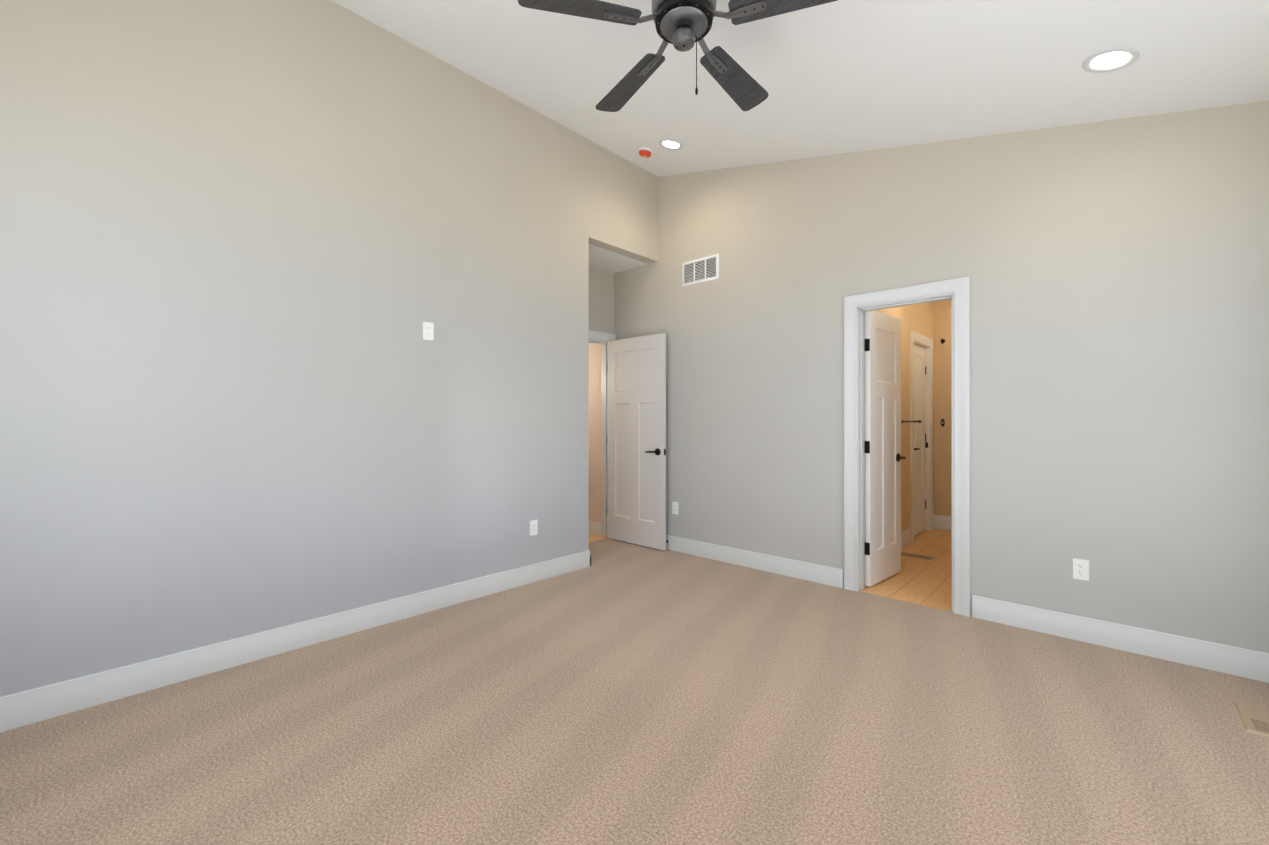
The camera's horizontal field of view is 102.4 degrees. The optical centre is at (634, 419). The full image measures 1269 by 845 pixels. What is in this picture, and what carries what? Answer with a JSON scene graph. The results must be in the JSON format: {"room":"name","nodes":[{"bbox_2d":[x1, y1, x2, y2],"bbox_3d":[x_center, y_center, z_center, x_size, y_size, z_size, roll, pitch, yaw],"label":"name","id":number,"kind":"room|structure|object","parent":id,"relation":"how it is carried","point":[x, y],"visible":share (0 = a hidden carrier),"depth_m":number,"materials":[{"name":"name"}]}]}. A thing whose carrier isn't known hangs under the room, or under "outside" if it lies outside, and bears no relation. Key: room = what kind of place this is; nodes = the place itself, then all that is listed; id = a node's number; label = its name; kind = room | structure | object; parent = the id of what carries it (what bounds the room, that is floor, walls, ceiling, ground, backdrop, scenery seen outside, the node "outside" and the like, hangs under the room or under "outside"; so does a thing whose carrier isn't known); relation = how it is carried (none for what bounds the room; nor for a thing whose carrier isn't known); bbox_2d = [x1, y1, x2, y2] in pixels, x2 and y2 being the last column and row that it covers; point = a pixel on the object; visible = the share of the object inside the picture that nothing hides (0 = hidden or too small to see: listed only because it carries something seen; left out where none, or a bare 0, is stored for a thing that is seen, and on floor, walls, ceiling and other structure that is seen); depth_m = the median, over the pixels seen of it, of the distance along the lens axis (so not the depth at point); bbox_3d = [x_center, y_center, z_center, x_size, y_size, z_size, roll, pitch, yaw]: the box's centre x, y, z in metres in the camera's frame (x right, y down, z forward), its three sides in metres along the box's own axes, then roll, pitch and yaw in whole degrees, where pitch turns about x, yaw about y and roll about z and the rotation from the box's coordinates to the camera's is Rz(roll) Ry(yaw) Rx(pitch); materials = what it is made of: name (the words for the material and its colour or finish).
{"room":"empty bedroom","nodes":[
{"label":"empty bedroom","id":0,"kind":"room"},
{"bbox_2d":[0,0,657,696],"bbox_3d":[-1.644,-0.566,3.465,0.720,3.590,4.720,0,0,43],"label":"wall","id":1,"kind":"structure","parent":0,"point":[248,248],"depth_m":2.65,"materials":[{"name":"paint"}]},
{"bbox_2d":[0,550,590,731],"bbox_3d":[-1.625,1.162,2.945,0.015,0.134,3.685,0,0,43],"label":"baseboard","id":2,"kind":"structure","parent":1,"relation":"attached to","point":[27,707],"depth_m":2.57,"materials":[{"name":"white wood"}]},
{"bbox_2d":[423,322,433,340],"bbox_3d":[-1.324,-0.571,3.276,0.007,0.115,0.070,0,0,43],"label":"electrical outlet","id":3,"kind":"object","parent":1,"relation":"attached to","point":[428,330],"visible":1,"depth_m":3.27,"materials":[{"name":"white plastic"}]},
{"bbox_2d":[530,520,537,535],"bbox_3d":[-0.765,0.819,3.875,0.007,0.115,0.070,0,0,43],"label":"electrical outlet","id":4,"kind":"object","parent":1,"relation":"attached to","point":[533,527],"visible":1,"depth_m":3.87,"materials":[{"name":"white plastic"}]},
{"bbox_2d":[589,343,600,522],"bbox_3d":[-1.081,-0.154,6.213,2.200,2.770,0.170,0,0,43],"label":"wall","id":5,"kind":"structure","parent":0,"point":[594,432],"depth_m":5.47,"materials":[{"name":"paint"}]},
{"bbox_2d":[589,521,600,535],"bbox_3d":[-1.100,1.164,6.103,2.080,0.134,0.015,0,0,43],"label":"baseboard","id":6,"kind":"structure","parent":5,"relation":"attached to","point":[594,528],"depth_m":5.47,"materials":[{"name":"white"}]},
{"bbox_2d":[589,534,605,541],"bbox_3d":[-1.433,1.262,5.672,2.180,0.058,1.200,0,0,43],"label":"floor","id":7,"kind":"structure","parent":0,"point":[592,537],"depth_m":5.35,"materials":[{"name":"brown wood"}]},
{"bbox_2d":[589,266,613,333],"bbox_3d":[-0.563,-0.155,5.067,0.120,2.770,0.900,0,0,43],"label":"wall","id":8,"kind":"structure","parent":0,"point":[601,300],"depth_m":5.22,"materials":[{"name":"paint"}]},
{"bbox_2d":[589,330,615,537],"bbox_3d":[-0.555,0.166,5.061,0.148,2.128,0.956,0,0,43],"label":"door frame","id":9,"kind":"structure","parent":8,"relation":"attached to","point":[603,344],"depth_m":5.34,"materials":[{"name":"white wood"}]},
{"bbox_2d":[589,244,646,272],"bbox_3d":[-0.387,-1.600,4.905,0.600,0.120,0.900,0,0,43],"label":"ceiling soffit","id":10,"kind":"structure","parent":0,"point":[606,260],"depth_m":4.95,"materials":[{"name":"paint"}]},
{"bbox_2d":[0,538,1268,844],"bbox_3d":[-0.100,1.258,2.026,4.740,0.060,4.720,0,0,43],"label":"floor carpet","id":11,"kind":"object","parent":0,"point":[616,692],"visible":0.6,"depth_m":1.98,"materials":[{"name":"beige carpet"}]},
{"bbox_2d":[1234,702,1268,736],"bbox_3d":[2.643,1.226,1.994,0.360,0.011,0.280,0,0,43],"label":"floor air vent","id":12,"kind":"object","parent":11,"relation":"on","point":[1248,714],"visible":1,"depth_m":2.10,"materials":[{"name":"beige metal"}]},
{"bbox_2d":[331,0,1268,176],"bbox_3d":[0.124,-1.962,1.903,4.240,1.095,4.840,0,0,43],"label":"ceiling","id":13,"kind":"structure","parent":0,"point":[840,77],"depth_m":2.73,"materials":[{"name":"paint"}]},
{"bbox_2d":[638,147,652,157],"bbox_3d":[0.090,-2.261,4.325,0.132,0.052,0.132,17,12,42],"label":"smoke detector","id":14,"kind":"object","parent":13,"relation":"attached to","point":[645,152],"visible":1,"depth_m":4.29,"materials":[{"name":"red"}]},
{"bbox_2d":[659,139,682,149],"bbox_3d":[0.293,-2.213,4.096,0.196,0.009,0.196,17,12,42],"label":"recessed light","id":15,"kind":"object","parent":13,"relation":"in","point":[671,144],"visible":1,"depth_m":4.09,"materials":[{"name":"white"}]},
{"bbox_2d":[518,0,837,111],"bbox_3d":[0.224,-1.638,2.125,1.286,0.620,1.247,0,0,43],"label":"ceiling fan","id":16,"kind":"object","parent":13,"relation":"hanging from","point":[683,25],"visible":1,"depth_m":2.06,"materials":[{"name":"grey metal"}]},
{"bbox_2d":[1082,47,1139,72],"bbox_3d":[2.147,-1.621,2.301,0.196,0.009,0.196,17,12,42],"label":"recessed light","id":17,"kind":"object","parent":13,"relation":"in","point":[1110,60],"visible":1,"depth_m":2.29,"materials":[{"name":"white"}]},
{"bbox_2d":[860,528,951,611],"bbox_3d":[2.459,1.261,4.863,2.180,0.058,2.920,0,0,43],"label":"floor","id":18,"kind":"structure","parent":0,"point":[921,581],"depth_m":4.01,"materials":[{"name":"brown wood"}]},
{"bbox_2d":[901,552,934,559],"bbox_3d":[2.546,1.228,4.605,0.270,0.011,0.110,0,0,43],"label":"floor vent","id":19,"kind":"object","parent":18,"relation":"in","point":[917,555],"visible":0.92,"depth_m":4.60,"materials":[{"name":"beige metal"}]},
{"bbox_2d":[875,299,951,531],"bbox_3d":[1.913,-0.071,3.544,0.900,2.600,0.005,0,0,43],"label":"wall","id":20,"kind":"structure","parent":0,"point":[931,320],"depth_m":3.43,"materials":[{"name":"paint"}]},
{"bbox_2d":[901,527,910,548],"bbox_3d":[2.179,1.153,4.478,0.015,0.154,1.725,0,0,43],"label":"baseboard","id":21,"kind":"structure","parent":20,"relation":"attached to","point":[906,534],"depth_m":4.98,"materials":[{"name":"white wood"}]},
{"bbox_2d":[901,420,920,422],"bbox_3d":[2.662,0.015,4.955,0.074,0.052,0.662,0,0,43],"label":"towel rail","id":22,"kind":"object","parent":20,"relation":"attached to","point":[918,421],"visible":0.52,"depth_m":4.92,"materials":[{"name":"black metal"}]},
{"bbox_2d":[914,344,925,535],"bbox_3d":[3.013,0.204,5.461,0.154,2.030,0.646,0,0,43],"label":"closet door","id":23,"kind":"structure","parent":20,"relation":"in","point":[919,440],"depth_m":5.54,"materials":[{"name":"white wood"}]},
{"bbox_2d":[910,331,932,542],"bbox_3d":[3.006,0.206,5.468,0.126,2.050,0.670,0,0,43],"label":"door frame","id":24,"kind":"structure","parent":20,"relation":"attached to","point":[927,436],"depth_m":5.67,"materials":[{"name":"white wood"}]},
{"bbox_2d":[933,514,951,529],"bbox_3d":[3.724,1.154,5.489,0.900,0.154,0.040,0,0,43],"label":"baseboard","id":25,"kind":"structure","parent":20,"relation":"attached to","point":[942,522],"depth_m":5.74,"materials":[{"name":"white wood"}]},
{"bbox_2d":[614,101,1268,652],"bbox_3d":[1.512,-0.648,3.833,4.840,3.756,0.120,0,0,43],"label":"wall","id":26,"kind":"structure","parent":0,"point":[1116,271],"depth_m":2.98,"materials":[{"name":"paint"}]},
{"bbox_2d":[607,333,665,549],"bbox_3d":[0.008,0.203,5.028,0.777,2.030,0.154,0,0,43],"label":"door","id":27,"kind":"structure","parent":26,"relation":"in","point":[636,440],"depth_m":4.99,"materials":[{"name":"white wood"}]},
{"bbox_2d":[672,502,677,514],"bbox_3d":[0.382,0.830,4.797,0.070,0.115,0.007,0,0,43],"label":"electrical outlet","id":28,"kind":"object","parent":26,"relation":"attached to","point":[674,507],"visible":1,"depth_m":4.79,"materials":[{"name":"white plastic"}]},
{"bbox_2d":[682,254,718,286],"bbox_3d":[0.590,-1.350,4.604,0.400,0.220,0.010,0,0,43],"label":"air vent","id":29,"kind":"object","parent":26,"relation":"in","point":[700,270],"visible":1,"depth_m":4.60,"materials":[{"name":"white metal"}]},
{"bbox_2d":[666,535,842,587],"bbox_3d":[0.645,1.163,4.529,2.380,0.134,0.040,0,0,43],"label":"baseboard","id":30,"kind":"structure","parent":26,"relation":"attached to","point":[831,576],"depth_m":4.18,"materials":[{"name":"white wood"}]},
{"bbox_2d":[865,310,905,586],"bbox_3d":[1.924,0.202,3.930,0.597,2.030,0.154,0,0,-42],"label":"bathroom door","id":31,"kind":"structure","parent":26,"relation":"in","point":[883,457],"depth_m":3.88,"materials":[{"name":"white wood"}]},
{"bbox_2d":[844,276,969,616],"bbox_3d":[1.857,0.165,3.498,0.776,2.128,0.148,0,0,43],"label":"door frame","id":32,"kind":"structure","parent":26,"relation":"attached to","point":[958,289],"depth_m":3.43,"materials":[{"name":"white wood"}]},
{"bbox_2d":[1073,558,1088,580],"bbox_3d":[2.486,0.834,2.838,0.070,0.115,0.007,0,0,43],"label":"electrical outlet","id":33,"kind":"object","parent":26,"relation":"attached to","point":[1080,569],"visible":1,"depth_m":2.84,"materials":[{"name":"white plastic"}]},
{"bbox_2d":[972,595,1268,682],"bbox_3d":[2.615,1.161,2.712,1.380,0.134,0.015,0,0,43],"label":"baseboard","id":34,"kind":"structure","parent":26,"relation":"attached to","point":[1246,663],"depth_m":2.70,"materials":[{"name":"white wood"}]}
]}

